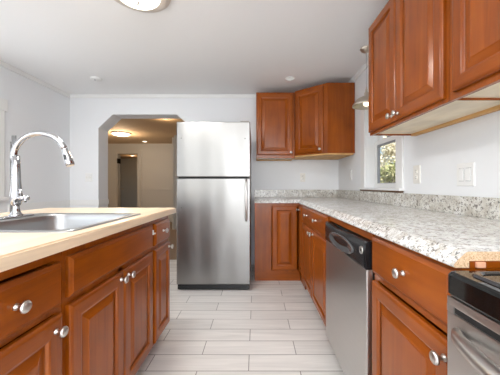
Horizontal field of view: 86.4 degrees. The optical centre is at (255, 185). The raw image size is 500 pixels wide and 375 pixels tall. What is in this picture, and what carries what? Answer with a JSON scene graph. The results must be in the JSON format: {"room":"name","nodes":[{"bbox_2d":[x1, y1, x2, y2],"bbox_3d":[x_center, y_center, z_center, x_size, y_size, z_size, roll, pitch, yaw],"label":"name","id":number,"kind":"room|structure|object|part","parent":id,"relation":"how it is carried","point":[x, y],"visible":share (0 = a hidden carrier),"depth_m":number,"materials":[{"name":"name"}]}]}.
{"room":"kitchen","nodes":[
{"label":"kitchen","id":0,"kind":"room"},
{"bbox_2d":[0,66,69,212],"bbox_3d":[-2.580,-0.080,0.100,0.120,2.300,7.000,0,0,0],"label":"wall","id":1,"kind":"structure","parent":0,"point":[32,106],"depth_m":3.05,"materials":[{"name":"white paint"}]},
{"bbox_2d":[0,98,8,200],"bbox_3d":[-2.550,-0.355,2.039,0.160,1.010,1.278,0,0,0],"label":"window","id":2,"kind":"structure","parent":1,"relation":"in","point":[3,102],"depth_m":2.63,"materials":[{"name":"white paint"}]},
{"bbox_2d":[0,60,69,97],"bbox_3d":[-2.511,-1.205,0.091,0.018,0.050,6.982,0,0,0],"label":"trim","id":3,"kind":"structure","parent":1,"relation":"attached to","point":[3,64],"depth_m":2.97,"materials":[{"name":"white paint"}]},
{"bbox_2d":[8,200,69,211],"bbox_3d":[-2.513,0.233,3.143,0.014,0.075,0.886,0,0,0],"label":"trim","id":4,"kind":"structure","parent":1,"relation":"attached to","point":[26,206],"depth_m":3.12,"materials":[{"name":"white paint"}]},
{"bbox_2d":[121,158,136,207],"bbox_3d":[-4.500,-0.080,10.060,4.200,2.300,4.280,0,0,0],"label":"wall","id":5,"kind":"structure","parent":0,"point":[128,165],"depth_m":12.10,"materials":[{"name":"grey paint"}]},
{"bbox_2d":[108,144,171,217],"bbox_3d":[-1.802,-0.080,7.860,5.836,2.300,0.120,0,0,0],"label":"wall","id":6,"kind":"structure","parent":0,"point":[156,159],"depth_m":7.80,"materials":[{"name":"grey paint"}]},
{"bbox_2d":[113,150,140,207],"bbox_3d":[-3.844,0.020,8.124,0.969,2.100,0.707,0,0,0],"label":"door frame","id":7,"kind":"structure","parent":6,"relation":"in","point":[116,153],"depth_m":7.78,"materials":[{"name":"grey paint"}]},
{"bbox_2d":[142,189,171,189],"bbox_3d":[-2.735,0.120,7.791,1.210,0.040,0.018,0,0,0],"label":"trim","id":8,"kind":"structure","parent":6,"relation":"attached to","point":[142,189],"depth_m":7.78,"materials":[{"name":"grey paint"}]},
{"bbox_2d":[174,135,177,228],"bbox_3d":[-0.442,-0.080,6.560,3.116,2.300,0.120,0,0,0],"label":"wall","id":9,"kind":"structure","parent":0,"point":[175,136],"depth_m":6.50,"materials":[{"name":"grey paint"}]},
{"bbox_2d":[172,137,173,228],"bbox_3d":[-2.020,-0.050,6.560,0.040,2.240,0.180,0,0,0],"label":"trim","id":10,"kind":"structure","parent":9,"relation":"attached to","point":[172,137],"depth_m":6.47,"materials":[{"name":"grey paint"}]},
{"bbox_2d":[0,0,388,157],"bbox_3d":[-2.682,-1.280,4.340,7.836,0.100,15.720,0,0,0],"label":"ceiling","id":11,"kind":"structure","parent":0,"point":[187,46],"depth_m":2.35,"materials":[{"name":"white paint"}]},
{"bbox_2d":[90,76,101,81],"bbox_3d":[-1.830,-1.216,3.050,0.120,0.027,0.120,0,0,0],"label":"smoke detector","id":12,"kind":"object","parent":11,"relation":"attached to","point":[94,78],"visible":1,"depth_m":3.03,"materials":[{"name":"white paint"}]},
{"bbox_2d":[111,131,130,136],"bbox_3d":[-3.160,-1.194,6.230,0.420,0.072,0.420,0,0,0],"label":"ceiling lamp","id":13,"kind":"object","parent":11,"relation":"attached to","point":[116,133],"visible":1,"depth_m":6.11,"materials":[{"name":"white glass"}]},
{"bbox_2d":[115,0,170,12],"bbox_3d":[-0.742,-1.179,1.665,0.404,0.103,0.404,0,0,0],"label":"ceiling lamp","id":14,"kind":"object","parent":11,"relation":"attached to","point":[148,6],"visible":1,"depth_m":1.73,"materials":[{"name":"beige glass"}]},
{"bbox_2d":[285,76,294,80],"bbox_3d":[0.390,-1.226,3.060,0.125,0.007,0.125,0,0,0],"label":"recessed light","id":15,"kind":"object","parent":11,"relation":"in","point":[290,78],"visible":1,"depth_m":3.05,"materials":[{"name":"white paint"}]},
{"bbox_2d":[352,45,368,109],"bbox_3d":[0.990,-0.970,2.385,0.240,0.520,0.240,0,0,0],"label":"hanging lamp","id":16,"kind":"object","parent":11,"relation":"hanging from","point":[362,103],"visible":0.73,"depth_m":2.37,"materials":[{"name":"silver metal"}]},
{"bbox_3d":[0.990,-0.757,2.385,0.240,0.090,0.240,0,0,0],"label":"lamp shade","id":17,"kind":"part","parent":16,"relation":"part of","materials":[{"name":"silver metal"}]},
{"bbox_3d":[0.990,-1.038,2.385,0.004,0.315,0.004,0,0,0],"label":"cord","id":18,"kind":"part","parent":16,"relation":"part of","materials":[{"name":"grey plastic"}]},
{"bbox_2d":[70,98,337,264],"bbox_3d":[-0.702,-0.080,3.717,3.876,2.300,0.234,0,0,0],"label":"wall","id":19,"kind":"structure","parent":0,"point":[91,119],"depth_m":3.60,"materials":[{"name":"white paint"}]},
{"bbox_2d":[85,173,92,181],"bbox_3d":[-2.260,-0.110,3.592,0.100,0.115,0.016,0,0,0],"label":"light switch","id":20,"kind":"object","parent":19,"relation":"attached to","point":[88,176],"visible":1,"depth_m":3.59,"materials":[{"name":"white plastic"}]},
{"bbox_2d":[70,199,108,204],"bbox_3d":[-2.320,0.233,3.710,0.401,0.075,0.248,0,0,0],"label":"trim","id":21,"kind":"structure","parent":19,"relation":"attached to","point":[104,201],"depth_m":3.59,"materials":[{"name":"white paint"}]},
{"bbox_2d":[70,94,255,97],"bbox_3d":[-0.702,-1.205,3.591,3.636,0.050,0.018,0,0,0],"label":"trim","id":22,"kind":"structure","parent":19,"relation":"attached to","point":[71,95],"depth_m":3.58,"materials":[{"name":"white paint"}]},
{"bbox_2d":[256,92,293,160],"bbox_3d":[0.238,-0.741,3.411,0.472,0.815,0.368,0,0,0],"label":"upper cabinet","id":23,"kind":"object","parent":19,"relation":"attached to","point":[274,110],"visible":1,"depth_m":3.26,"materials":[{"name":"brown wood"}]},
{"bbox_3d":[0.238,-0.350,3.447,0.470,0.006,0.295,0,0,0],"label":"underside panel","id":24,"kind":"part","parent":23,"relation":"part of","materials":[{"name":"brown wood"}]},
{"bbox_3d":[0.238,-0.340,3.447,0.470,0.014,0.295,0,0,0],"label":"hanging rail","id":25,"kind":"part","parent":23,"relation":"part of","materials":[{"name":"brown wood"}]},
{"bbox_3d":[0.231,-0.752,3.268,0.320,0.641,0.015,0,0,0],"label":"raised panel","id":26,"kind":"part","parent":23,"relation":"part of","materials":[{"name":"brown wood"}]},
{"bbox_2d":[300,173,304,181],"bbox_3d":[0.632,-0.108,3.595,0.070,0.115,0.010,0,0,0],"label":"wall outlet","id":27,"kind":"object","parent":19,"relation":"attached to","point":[302,175],"visible":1,"depth_m":3.59,"materials":[{"name":"white plastic"}]},
{"bbox_2d":[293,83,354,159],"bbox_3d":[0.795,-0.753,3.295,0.634,0.810,0.600,0,0,0],"label":"upper cabinet","id":28,"kind":"object","parent":19,"relation":"attached to","point":[324,114],"visible":0.98,"depth_m":3.02,"materials":[{"name":"brown wood"}]},
{"bbox_3d":[0.625,-0.757,3.136,0.244,0.636,0.015,0,0,41],"label":"raised panel","id":29,"kind":"part","parent":28,"relation":"part of","materials":[{"name":"brown wood"}]},
{"bbox_3d":[0.626,-0.757,3.137,0.358,0.750,0.020,0,0,41],"label":"door","id":30,"kind":"part","parent":28,"relation":"part of","materials":[{"name":"brown wood"}]},
{"bbox_3d":[0.793,-0.357,3.295,0.614,0.018,0.590,0,0,0],"label":"underside panel","id":31,"kind":"part","parent":28,"relation":"part of","materials":[{"name":"brown wood"}]},
{"bbox_2d":[135,222,344,374],"bbox_3d":[-1.742,1.095,4.340,5.956,0.050,15.720,0,0,0],"label":"floor","id":32,"kind":"structure","parent":0,"point":[268,327],"depth_m":1.91,"materials":[{"name":"white tile"}]},
{"bbox_2d":[0,252,68,374],"bbox_3d":[-0.928,0.635,0.673,0.703,0.870,0.376,0,0,0],"label":"base cabinet","id":33,"kind":"object","parent":32,"relation":"on","point":[32,332],"visible":0.99,"depth_m":0.73,"materials":[{"name":"brown wood"}]},
{"bbox_3d":[-0.594,0.308,0.675,0.033,0.033,0.033,0,0,0],"label":"knob","id":34,"kind":"part","parent":33,"relation":"part of","materials":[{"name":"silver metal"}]},
{"bbox_3d":[-0.619,0.684,0.672,0.015,0.432,0.215,0,0,0],"label":"raised panel","id":35,"kind":"part","parent":33,"relation":"part of","materials":[{"name":"brown wood"}]},
{"bbox_3d":[-0.640,0.590,0.673,0.020,0.780,0.376,0,0,0],"label":"frame","id":36,"kind":"part","parent":33,"relation":"part of","materials":[{"name":"brown wood"}]},
{"bbox_3d":[-0.620,0.310,0.672,0.020,0.136,0.345,0,0,0],"label":"drawer","id":37,"kind":"part","parent":33,"relation":"part of","materials":[{"name":"brown wood"}]},
{"bbox_3d":[-0.620,0.684,0.672,0.020,0.562,0.345,0,0,0],"label":"door","id":38,"kind":"part","parent":33,"relation":"part of","materials":[{"name":"brown wood"}]},
{"bbox_3d":[-0.594,0.445,0.810,0.033,0.033,0.033,0,0,0],"label":"knob","id":39,"kind":"part","parent":33,"relation":"part of","materials":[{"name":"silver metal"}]},
{"bbox_2d":[61,221,155,374],"bbox_3d":[-0.928,0.635,1.230,0.703,0.870,0.735,0,0,0],"label":"base cabinet","id":40,"kind":"object","parent":32,"relation":"on","point":[107,282],"visible":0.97,"depth_m":1.11,"materials":[{"name":"brown wood"}]},
{"bbox_2d":[0,208,175,271],"bbox_3d":[-1.039,0.178,1.195,0.922,0.036,1.460,0,0,0],"label":"countertop","id":41,"kind":"structure","parent":40,"relation":"on","point":[16,249],"depth_m":0.87,"materials":[{"name":"beige wood"}]},
{"bbox_2d":[0,131,74,219],"bbox_3d":[-1.051,-0.057,1.290,0.321,0.421,0.200,0,0,0],"label":"kitchen faucet","id":42,"kind":"object","parent":41,"relation":"on","point":[16,197],"visible":1,"depth_m":1.29,"materials":[{"name":"silver metal"}]},
{"bbox_3d":[-1.172,0.126,1.290,0.060,0.055,0.200,0,0,0],"label":"plate","id":43,"kind":"part","parent":42,"relation":"part of","materials":[{"name":"silver metal"}]},
{"bbox_3d":[-1.132,0.050,1.299,0.048,0.064,0.032,0,0,0],"label":"lever handle","id":44,"kind":"part","parent":42,"relation":"part of","materials":[{"name":"silver metal"}]},
{"bbox_3d":[-1.060,-0.189,1.300,0.273,0.158,0.028,0,0,0],"label":"spout","id":45,"kind":"part","parent":42,"relation":"part of","materials":[{"name":"silver metal"}]},
{"bbox_2d":[0,213,140,232],"bbox_3d":[-0.928,0.243,1.198,0.593,0.180,0.595,0,0,0],"label":"sink","id":46,"kind":"object","parent":41,"relation":"in","point":[39,222],"visible":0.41,"depth_m":1.40,"materials":[{"name":"silver metal"}]},
{"bbox_3d":[-0.620,0.680,1.056,0.020,0.570,0.355,0,0,0],"label":"door","id":47,"kind":"part","parent":40,"relation":"part of","materials":[{"name":"brown wood"}]},
{"bbox_3d":[-0.619,0.680,1.056,0.015,0.444,0.229,0,0,0],"label":"raised panel","id":48,"kind":"part","parent":40,"relation":"part of","materials":[{"name":"brown wood"}]},
{"bbox_3d":[-0.620,0.302,1.230,0.020,0.136,0.705,0,0,0],"label":"false drawer","id":49,"kind":"part","parent":40,"relation":"part of","materials":[{"name":"brown wood"}]},
{"bbox_3d":[-0.594,0.425,1.200,0.033,0.033,0.033,0,0,0],"label":"knob","id":50,"kind":"part","parent":40,"relation":"part of","materials":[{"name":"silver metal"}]},
{"bbox_3d":[-0.594,0.425,1.270,0.033,0.033,0.033,0,0,0],"label":"knob","id":51,"kind":"part","parent":40,"relation":"part of","materials":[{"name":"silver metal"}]},
{"bbox_3d":[-0.620,0.680,1.411,0.020,0.570,0.345,0,0,0],"label":"door","id":52,"kind":"part","parent":40,"relation":"part of","materials":[{"name":"brown wood"}]},
{"bbox_3d":[-0.619,0.680,1.411,0.015,0.444,0.219,0,0,0],"label":"raised panel","id":53,"kind":"part","parent":40,"relation":"part of","materials":[{"name":"brown wood"}]},
{"bbox_2d":[151,216,173,344],"bbox_3d":[-0.928,0.635,1.759,0.703,0.870,0.318,0,0,0],"label":"base cabinet","id":54,"kind":"object","parent":32,"relation":"on","point":[161,246],"visible":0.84,"depth_m":1.72,"materials":[{"name":"brown wood"}]},
{"bbox_3d":[-0.620,0.302,1.757,0.020,0.136,0.270,0,0,0],"label":"drawer","id":55,"kind":"part","parent":54,"relation":"part of","materials":[{"name":"brown wood"}]},
{"bbox_3d":[-0.620,0.680,1.757,0.020,0.570,0.270,0,0,0],"label":"door","id":56,"kind":"part","parent":54,"relation":"part of","materials":[{"name":"brown wood"}]},
{"bbox_3d":[-0.619,0.680,1.757,0.015,0.460,0.160,0,0,0],"label":"raised panel","id":57,"kind":"part","parent":54,"relation":"part of","materials":[{"name":"brown wood"}]},
{"bbox_2d":[177,121,250,288],"bbox_3d":[-0.432,0.206,3.025,0.744,1.728,0.791,0,0,0],"label":"refrigerator","id":58,"kind":"object","parent":32,"relation":"on","point":[214,158],"visible":1,"depth_m":2.69,"materials":[{"name":"grey metal"}]},
{"bbox_3d":[-0.432,0.466,2.725,0.744,1.073,0.070,0,0,0],"label":"door","id":59,"kind":"part","parent":58,"relation":"part of","materials":[{"name":"silver metal"}]},
{"bbox_3d":[-0.432,-0.367,2.725,0.744,0.558,0.070,0,0,0],"label":"freezer door","id":60,"kind":"part","parent":58,"relation":"part of","materials":[{"name":"silver metal"}]},
{"bbox_3d":[-0.098,0.148,2.660,0.026,0.432,0.062,0,0,0],"label":"door handle","id":61,"kind":"part","parent":58,"relation":"part of","materials":[{"name":"silver metal"}]},
{"bbox_2d":[255,203,306,289],"bbox_3d":[0.544,0.633,3.163,1.121,0.873,0.855,0,0,0],"label":"base cabinet","id":62,"kind":"object","parent":32,"relation":"on","point":[278,226],"visible":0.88,"depth_m":2.98,"materials":[{"name":"brown wood"}]},
{"bbox_3d":[0.321,0.585,2.975,0.282,0.720,0.020,0,0,0],"label":"door","id":63,"kind":"part","parent":62,"relation":"part of","materials":[{"name":"brown wood"}]},
{"bbox_3d":[0.321,0.585,2.974,0.162,0.600,0.015,0,0,0],"label":"raised panel","id":64,"kind":"part","parent":62,"relation":"part of","materials":[{"name":"brown wood"}]},
{"bbox_3d":[0.480,0.585,2.858,0.020,0.720,0.205,0,0,0],"label":"door","id":65,"kind":"part","parent":62,"relation":"part of","materials":[{"name":"brown wood"}]},
{"bbox_3d":[0.478,0.585,2.858,0.015,0.610,0.095,0,0,0],"label":"raised panel","id":66,"kind":"part","parent":62,"relation":"part of","materials":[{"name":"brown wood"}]},
{"bbox_2d":[302,206,331,326],"bbox_3d":[0.771,0.633,2.248,0.668,0.873,0.971,0,0,0],"label":"base cabinet","id":67,"kind":"object","parent":32,"relation":"on","point":[313,227],"visible":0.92,"depth_m":2.11,"materials":[{"name":"brown wood"}]},
{"bbox_3d":[0.478,0.672,2.489,0.015,0.475,0.352,0,0,0],"label":"raised panel","id":68,"kind":"part","parent":67,"relation":"part of","materials":[{"name":"brown wood"}]},
{"bbox_3d":[0.480,0.672,2.489,0.020,0.585,0.462,0,0,0],"label":"door","id":69,"kind":"part","parent":67,"relation":"part of","materials":[{"name":"brown wood"}]},
{"bbox_3d":[0.480,0.280,2.246,0.020,0.148,0.948,0,0,0],"label":"drawer","id":70,"kind":"part","parent":67,"relation":"part of","materials":[{"name":"brown wood"}]},
{"bbox_3d":[0.500,0.589,2.248,0.020,0.783,0.971,0,0,0],"label":"frame","id":71,"kind":"part","parent":67,"relation":"part of","materials":[{"name":"brown wood"}]},
{"bbox_3d":[0.480,0.672,2.010,0.020,0.585,0.475,0,0,0],"label":"door","id":72,"kind":"part","parent":67,"relation":"part of","materials":[{"name":"brown wood"}]},
{"bbox_3d":[0.478,0.672,2.010,0.015,0.475,0.365,0,0,0],"label":"raised panel","id":73,"kind":"part","parent":67,"relation":"part of","materials":[{"name":"brown wood"}]},
{"bbox_2d":[325,221,374,374],"bbox_3d":[0.749,0.652,1.430,0.602,0.836,0.644,0,0,0],"label":"dishwasher","id":74,"kind":"object","parent":32,"relation":"on","point":[350,274],"visible":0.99,"depth_m":1.31,"materials":[{"name":"silver metal"}]},
{"bbox_3d":[0.452,0.306,1.440,0.008,0.090,0.410,0,0,0],"label":"pocket handle","id":75,"kind":"part","parent":74,"relation":"part of","materials":[{"name":"grey plastic"}]},
{"bbox_3d":[0.471,0.294,1.430,0.037,0.120,0.644,0,0,0],"label":"control panel","id":76,"kind":"part","parent":74,"relation":"part of","materials":[{"name":"black plastic"}]},
{"bbox_3d":[0.770,0.655,1.430,0.560,0.830,0.636,0,0,0],"label":"tub casing","id":77,"kind":"part","parent":74,"relation":"part of","materials":[{"name":"black"}]},
{"bbox_2d":[372,235,499,374],"bbox_3d":[0.771,0.625,0.862,0.668,0.890,0.472,0,0,0],"label":"base cabinet","id":78,"kind":"object","parent":32,"relation":"on","point":[410,292],"visible":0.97,"depth_m":0.83,"materials":[{"name":"brown wood"}]},
{"bbox_2d":[254,190,499,267],"bbox_3d":[0.546,0.126,2.115,1.136,0.138,2.967,0,0,0],"label":"countertop","id":79,"kind":"structure","parent":78,"relation":"on","point":[454,231],"depth_m":1.27,"materials":[{"name":"white stone"}]},
{"bbox_2d":[330,216,374,240],"bbox_3d":[0.494,0.215,1.430,0.016,0.034,0.652,0,0,0],"label":"rail","id":80,"kind":"object","parent":79,"relation":"attached to","point":[359,231],"visible":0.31,"depth_m":1.31,"materials":[{"name":"brown wood"}]},
{"bbox_3d":[0.454,0.280,0.848,0.033,0.033,0.033,0,0,0],"label":"knob","id":81,"kind":"part","parent":78,"relation":"part of","materials":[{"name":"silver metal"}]},
{"bbox_3d":[0.478,0.676,0.866,0.015,0.458,0.324,0,0,0],"label":"raised panel","id":82,"kind":"part","parent":78,"relation":"part of","materials":[{"name":"brown wood"}]},
{"bbox_3d":[0.480,0.676,0.866,0.020,0.578,0.444,0,0,0],"label":"door","id":83,"kind":"part","parent":78,"relation":"part of","materials":[{"name":"brown wood"}]},
{"bbox_3d":[0.480,0.281,0.866,0.020,0.146,0.444,0,0,0],"label":"drawer","id":84,"kind":"part","parent":78,"relation":"part of","materials":[{"name":"brown wood"}]},
{"bbox_3d":[0.500,0.589,0.865,0.020,0.783,0.466,0,0,0],"label":"frame","id":85,"kind":"part","parent":78,"relation":"part of","materials":[{"name":"brown wood"}]},
{"bbox_3d":[0.454,0.429,0.662,0.033,0.033,0.033,0,0,0],"label":"knob","id":86,"kind":"part","parent":78,"relation":"part of","materials":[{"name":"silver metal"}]},
{"bbox_2d":[447,271,499,374],"bbox_3d":[0.731,0.560,0.229,0.739,1.020,0.767,0,0,0],"label":"electric range","id":87,"kind":"object","parent":32,"relation":"on","point":[473,301],"visible":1,"depth_m":0.53,"materials":[{"name":"grey metal"}]},
{"bbox_2d":[448,271,499,322],"bbox_3d":[0.762,0.221,0.229,0.655,0.054,0.767,0,0,0],"label":"cooktop","id":88,"kind":"object","parent":87,"relation":"in","point":[477,293],"depth_m":0.54,"materials":[{"name":"black metal"}]},
{"bbox_2d":[338,67,499,197],"bbox_3d":[1.176,-0.080,0.100,0.120,2.300,7.000,0,0,0],"label":"wall","id":89,"kind":"structure","parent":0,"point":[438,152],"depth_m":1.56,"materials":[{"name":"white paint"}]},
{"bbox_2d":[349,170,351,179],"bbox_3d":[1.111,-0.120,3.130,0.010,0.118,0.072,0,0,0],"label":"light switch","id":90,"kind":"object","parent":89,"relation":"attached to","point":[350,171],"visible":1,"depth_m":3.12,"materials":[{"name":"white plastic"}]},
{"bbox_2d":[348,59,368,82],"bbox_3d":[1.106,-1.202,0.091,0.020,0.055,6.982,0,0,0],"label":"trim","id":91,"kind":"structure","parent":89,"relation":"attached to","point":[363,68],"depth_m":2.82,"materials":[{"name":"white paint"}]},
{"bbox_2d":[254,190,499,219],"bbox_3d":[0.546,0.107,2.115,1.136,0.100,2.966,0,0,0],"label":"backsplash","id":92,"kind":"structure","parent":89,"relation":"attached to","point":[482,207],"depth_m":1.78,"materials":[{"name":"stone"}]},
{"bbox_2d":[358,109,404,192],"bbox_3d":[1.170,-0.432,2.400,0.188,0.975,0.810,0,0,0],"label":"window","id":93,"kind":"structure","parent":89,"relation":"in","point":[370,145],"depth_m":2.67,"materials":[{"name":"white paint"}]},
{"bbox_3d":[1.176,-0.403,2.400,0.120,0.855,0.600,0,0,0],"label":"frame","id":94,"kind":"part","parent":93,"relation":"part of","materials":[{"name":"white paint"}]},
{"bbox_3d":[1.156,0.031,2.400,0.160,0.020,0.810,0,0,0],"label":"sill","id":95,"kind":"part","parent":93,"relation":"part of","materials":[{"name":"white paint"}]},
{"bbox_3d":[1.216,-0.210,2.400,0.030,0.460,0.576,0,0,0],"label":"sash","id":96,"kind":"part","parent":93,"relation":"part of","materials":[{"name":"white paint"}]},
{"bbox_2d":[413,165,420,182],"bbox_3d":[1.111,-0.077,1.842,0.010,0.125,0.078,0,0,0],"label":"wall outlet","id":97,"kind":"object","parent":89,"relation":"attached to","point":[416,169],"visible":1,"depth_m":1.83,"materials":[{"name":"white plastic"}]},
{"bbox_2d":[369,0,499,135],"bbox_3d":[0.926,-0.722,1.470,0.372,0.757,0.760,0,0,0],"label":"upper cabinet","id":98,"kind":"object","parent":89,"relation":"attached to","point":[409,40],"visible":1,"depth_m":1.36,"materials":[{"name":"brown wood"}]},
{"bbox_3d":[0.781,-0.724,1.662,0.015,0.602,0.232,0,0,0],"label":"raised panel","id":99,"kind":"part","parent":98,"relation":"part of","materials":[{"name":"brown wood"}]},
{"bbox_3d":[0.783,-0.724,1.662,0.020,0.722,0.352,0,0,0],"label":"door","id":100,"kind":"part","parent":98,"relation":"part of","materials":[{"name":"brown wood"}]},
{"bbox_3d":[0.756,-0.395,1.452,0.033,0.033,0.033,0,0,0],"label":"knob","id":101,"kind":"part","parent":98,"relation":"part of","materials":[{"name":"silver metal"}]},
{"bbox_3d":[0.781,-0.724,1.294,0.015,0.602,0.252,0,0,0],"label":"raised panel","id":102,"kind":"part","parent":98,"relation":"part of","materials":[{"name":"brown wood"}]},
{"bbox_3d":[0.783,-0.724,1.294,0.020,0.722,0.372,0,0,0],"label":"door","id":103,"kind":"part","parent":98,"relation":"part of","materials":[{"name":"brown wood"}]},
{"bbox_3d":[0.963,-0.360,1.470,0.299,0.006,0.758,0,0,0],"label":"underside panel","id":104,"kind":"part","parent":98,"relation":"part of","materials":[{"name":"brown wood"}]},
{"bbox_3d":[1.095,-0.350,1.470,0.035,0.014,0.758,0,0,0],"label":"hanging rail","id":105,"kind":"part","parent":98,"relation":"part of","materials":[{"name":"brown wood"}]},
{"bbox_2d":[457,162,474,185],"bbox_3d":[1.111,-0.058,1.414,0.010,0.122,0.120,0,0,0],"label":"light switch","id":106,"kind":"object","parent":89,"relation":"attached to","point":[465,171],"visible":1,"depth_m":1.40,"materials":[{"name":"white plastic"}]},
{"bbox_2d":[450,0,499,100],"bbox_3d":[0.926,-0.722,0.708,0.372,0.757,0.756,0,0,0],"label":"upper cabinet","id":107,"kind":"object","parent":89,"relation":"attached to","point":[474,24],"visible":1,"depth_m":0.96,"materials":[{"name":"brown wood"}]},
{"bbox_3d":[0.963,-0.360,0.708,0.299,0.006,0.754,0,0,0],"label":"underside panel","id":108,"kind":"part","parent":107,"relation":"part of","materials":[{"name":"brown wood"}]},
{"bbox_3d":[0.781,-0.728,0.883,0.015,0.595,0.225,0,0,0],"label":"raised panel","id":109,"kind":"part","parent":107,"relation":"part of","materials":[{"name":"brown wood"}]},
{"label":"outside","id":110,"kind":"structure","parent":0,"visible":0},
{"bbox_3d":[20.623,1.620,15.000,38.754,0.100,70.000,0,0,0],"label":"ground","id":111,"kind":"structure","parent":110,"visible":0},
{"bbox_2d":[380,136,394,182],"bbox_3d":[6.754,-0.639,13.325,4.102,4.469,4.418,0,0,0],"label":"tree","id":112,"kind":"object","parent":111,"relation":"on","point":[389,149],"visible":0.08,"depth_m":12.66,"materials":[{"name":"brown plant"}]},
{"bbox_2d":[380,161,394,182],"bbox_3d":[4.705,0.312,9.721,3.335,2.572,2.687,0,0,40],"label":"tree","id":113,"kind":"object","parent":111,"relation":"on","point":[387,173],"visible":0.12,"depth_m":9.21,"materials":[{"name":"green plant"}]}
]}

